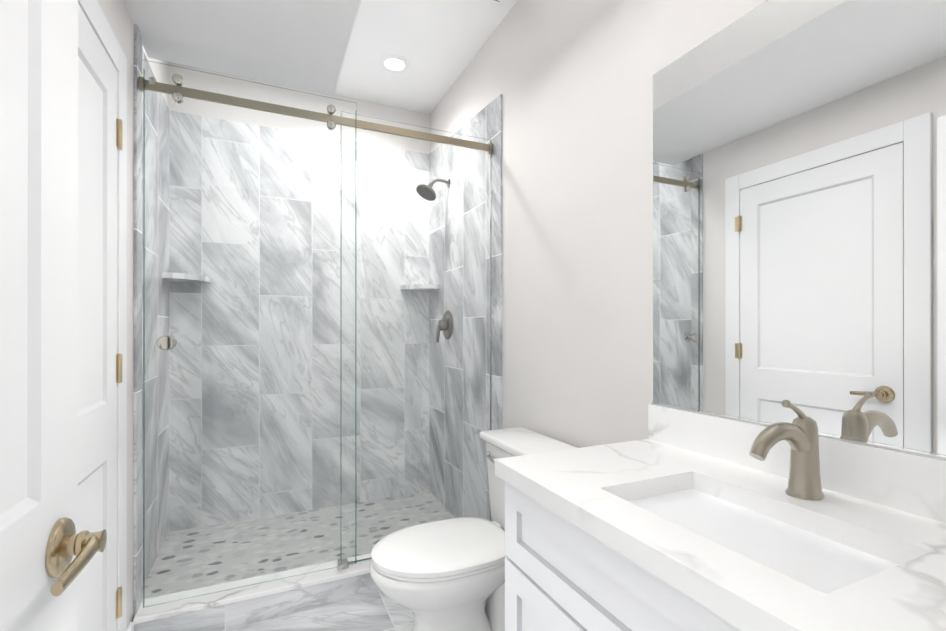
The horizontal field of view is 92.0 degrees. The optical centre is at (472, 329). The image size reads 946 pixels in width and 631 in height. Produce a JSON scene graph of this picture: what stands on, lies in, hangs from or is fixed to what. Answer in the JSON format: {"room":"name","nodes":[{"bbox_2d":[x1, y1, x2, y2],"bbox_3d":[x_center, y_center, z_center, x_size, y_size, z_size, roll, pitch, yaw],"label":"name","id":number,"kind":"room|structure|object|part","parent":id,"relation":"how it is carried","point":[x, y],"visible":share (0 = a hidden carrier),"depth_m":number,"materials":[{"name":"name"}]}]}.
{"room":"bathroom","nodes":[
{"label":"bathroom","id":0,"kind":"room"},
{"bbox_2d":[97,0,133,626],"bbox_3d":[-0.763,-0.252,0.477,0.100,2.860,2.810,0,0,-24],"label":"wall","id":1,"kind":"structure","parent":0,"point":[118,17],"depth_m":1.65,"materials":[{"name":"paint"}]},
{"bbox_2d":[77,4,117,630],"bbox_3d":[-0.991,0.171,1.119,0.012,2.000,0.760,0,0,-24],"label":"closet door","id":2,"kind":"structure","parent":1,"relation":"in","point":[97,310],"depth_m":1.31,"materials":[{"name":"paint"}]},
{"bbox_2d":[78,0,126,630],"bbox_3d":[-0.990,0.128,1.120,0.018,2.102,0.948,0,0,-24],"label":"door frame","id":3,"kind":"structure","parent":1,"relation":"attached to","point":[96,17],"depth_m":1.50,"materials":[{"name":"paint"}]},
{"bbox_2d":[116,118,122,618],"bbox_3d":[-1.142,0.125,1.477,0.016,1.604,0.044,0,0,-24],"label":"closet door hinges","id":4,"kind":"object","parent":3,"relation":"attached to","point":[119,133],"visible":1,"depth_m":1.47,"materials":[{"name":"gold metal"}]},
{"bbox_2d":[127,622,133,630],"bbox_3d":[-1.215,1.120,1.607,0.013,0.120,0.114,0,0,-24],"label":"baseboard","id":5,"kind":"structure","parent":1,"relation":"attached to","point":[130,627],"depth_m":1.64,"materials":[{"name":"paint"}]},
{"bbox_2d":[142,44,167,105],"bbox_3d":[-1.594,-0.249,2.158,0.100,2.860,1.140,0,0,-24],"label":"wall","id":6,"kind":"structure","parent":0,"point":[163,78],"depth_m":2.43,"materials":[{"name":"paint"}]},
{"bbox_2d":[133,24,168,618],"bbox_3d":[-1.500,-0.034,2.156,0.069,2.430,1.021,0,0,-24],"label":"wall tile","id":7,"kind":"structure","parent":6,"relation":"attached to","point":[138,426],"depth_m":2.16,"materials":[{"name":"grey tile"}]},
{"bbox_2d":[124,0,360,94],"bbox_3d":[-0.407,-1.341,0.722,0.748,0.400,2.960,0,0,-24],"label":"ceiling","id":8,"kind":"structure","parent":0,"point":[301,44],"depth_m":1.78,"materials":[{"name":"paint"}]},
{"bbox_2d":[168,62,429,153],"bbox_3d":[-1.045,-0.248,2.980,1.580,2.860,0.100,0,0,-24],"label":"wall","id":9,"kind":"structure","parent":0,"point":[381,112],"depth_m":2.89,"materials":[{"name":"tile"},{"name":"paint"}]},
{"bbox_2d":[169,110,428,531],"bbox_3d":[-1.022,-0.033,2.929,1.560,2.430,0.009,0,0,-24],"label":"wall tile","id":10,"kind":"structure","parent":9,"relation":"attached to","point":[198,158],"depth_m":2.87,"materials":[{"name":"grey tile"}]},
{"bbox_2d":[225,593,414,630],"bbox_3d":[-0.241,1.204,1.284,1.720,0.050,3.850,0,0,-24],"label":"floor","id":11,"kind":"structure","parent":0,"point":[379,612],"depth_m":1.86,"materials":[{"name":"tile"}]},
{"bbox_2d":[133,553,381,630],"bbox_3d":[-0.583,1.118,2.035,1.500,0.125,0.140,0,0,-24],"label":"sill","id":12,"kind":"structure","parent":11,"relation":"on","point":[228,609],"depth_m":1.85,"materials":[{"name":"stone"}]},
{"bbox_2d":[138,59,492,607],"bbox_3d":[-0.576,0.020,2.023,1.497,2.070,0.086,0,0,-24],"label":"shower door","id":13,"kind":"structure","parent":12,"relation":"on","point":[177,92],"depth_m":1.96,"materials":[{"name":"clear glass"}]},
{"bbox_2d":[142,492,454,599],"bbox_3d":[-0.828,1.166,2.500,1.560,0.030,0.930,0,0,-24],"label":"pebble shower floor","id":14,"kind":"structure","parent":11,"relation":"on","point":[400,516],"depth_m":2.48,"materials":[{"name":"grey tile"}]},
{"bbox_2d":[369,427,576,630],"bbox_3d":[-0.016,0.804,1.678,0.721,0.752,0.428,0,0,-24],"label":"toilet","id":15,"kind":"object","parent":11,"relation":"on","point":[448,574],"visible":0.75,"depth_m":1.56,"materials":[{"name":"white ceramic"}]},
{"bbox_3d":[-0.101,0.775,1.639,0.521,0.047,0.380,0,0,-24],"label":"seat","id":16,"kind":"part","parent":15,"relation":"part of","materials":[{"name":"white plastic"}]},
{"bbox_2d":[495,400,945,630],"bbox_3d":[0.505,0.657,0.825,0.540,1.043,0.985,0,0,-24],"label":"bathroom vanity","id":17,"kind":"object","parent":11,"relation":"on","point":[681,520],"visible":1,"depth_m":0.84,"materials":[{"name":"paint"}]},
{"bbox_2d":[749,400,824,500],"bbox_3d":[0.606,0.233,0.885,0.192,0.193,0.060,0,0,-24],"label":"faucet","id":18,"kind":"object","parent":17,"relation":"on","point":[804,479],"depth_m":0.89,"materials":[{"name":"silver metal"}]},
{"bbox_2d":[334,0,516,113],"bbox_3d":[-0.247,-1.611,1.230,1.580,0.140,3.750,0,0,-24],"label":"ceiling","id":19,"kind":"structure","parent":0,"point":[437,45],"depth_m":2.48,"materials":[{"name":"paint"}]},
{"bbox_2d":[380,55,409,72],"bbox_3d":[-0.453,-1.536,2.647,0.170,0.006,0.170,0,0,-24],"label":"recessed light","id":20,"kind":"object","parent":19,"relation":"in","point":[394,64],"visible":1,"depth_m":2.64,"materials":[{"name":"paint"}]},
{"bbox_2d":[481,0,506,6],"bbox_3d":[0.056,-1.532,1.950,0.330,0.016,0.330,0,0,-24],"label":"ceiling vent","id":21,"kind":"object","parent":19,"relation":"in","point":[500,3],"visible":1,"depth_m":2.13,"materials":[{"name":"paint"}]},
{"bbox_2d":[430,0,765,447],"bbox_3d":[0.496,-0.250,1.621,0.100,2.860,3.850,0,0,-24],"label":"wall","id":22,"kind":"structure","parent":0,"point":[571,81],"depth_m":1.72,"materials":[{"name":"paint"}]},
{"bbox_2d":[429,94,501,520],"bbox_3d":[-0.084,-0.034,2.763,0.009,2.430,1.089,0,0,-24],"label":"wall tile","id":23,"kind":"structure","parent":22,"relation":"attached to","point":[485,123],"depth_m":2.65,"materials":[{"name":"grey tile"}]},
{"bbox_2d":[416,179,450,200],"bbox_3d":[-0.245,-0.883,2.844,0.216,0.147,0.133,0,0,-15],"label":"shower fixture","id":24,"kind":"object","parent":23,"relation":"attached to","point":[427,194],"depth_m":2.83,"materials":[{"name":"silver metal"}]},
{"bbox_2d":[436,311,452,342],"bbox_3d":[-0.199,-0.019,2.904,0.082,0.203,0.184,0,0,-24],"label":"shower fixture","id":25,"kind":"object","parent":23,"relation":"attached to","point":[449,317],"depth_m":2.88,"materials":[{"name":"silver metal"}]},
{"bbox_2d":[652,0,945,458],"bbox_3d":[0.741,-0.274,0.951,0.008,0.994,0.947,0,0,-24],"label":"mirror","id":26,"kind":"object","parent":22,"relation":"attached to","point":[799,204],"visible":1,"depth_m":0.98,"materials":[{"name":"grey mirror"}]},
{"bbox_3d":[-0.343,-0.252,-0.173,0.125,2.860,0.120,0,0,-24],"label":"wall","id":27,"kind":"structure","parent":0,"visible":0},
{"bbox_2d":[0,0,77,630],"bbox_3d":[-0.452,0.170,0.307,0.056,2.000,0.811,0,0,-24],"label":"entry door","id":28,"kind":"structure","parent":27,"relation":"in","point":[38,269],"depth_m":0.58,"materials":[{"name":"paint"}]},
{"bbox_2d":[45,517,106,595],"bbox_3d":[-0.575,0.299,0.597,0.139,0.076,0.184,0,0,-24],"label":"door lever","id":29,"kind":"object","parent":28,"relation":"attached to","point":[66,543],"visible":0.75,"depth_m":0.61,"materials":[{"name":"beige"}]}
]}

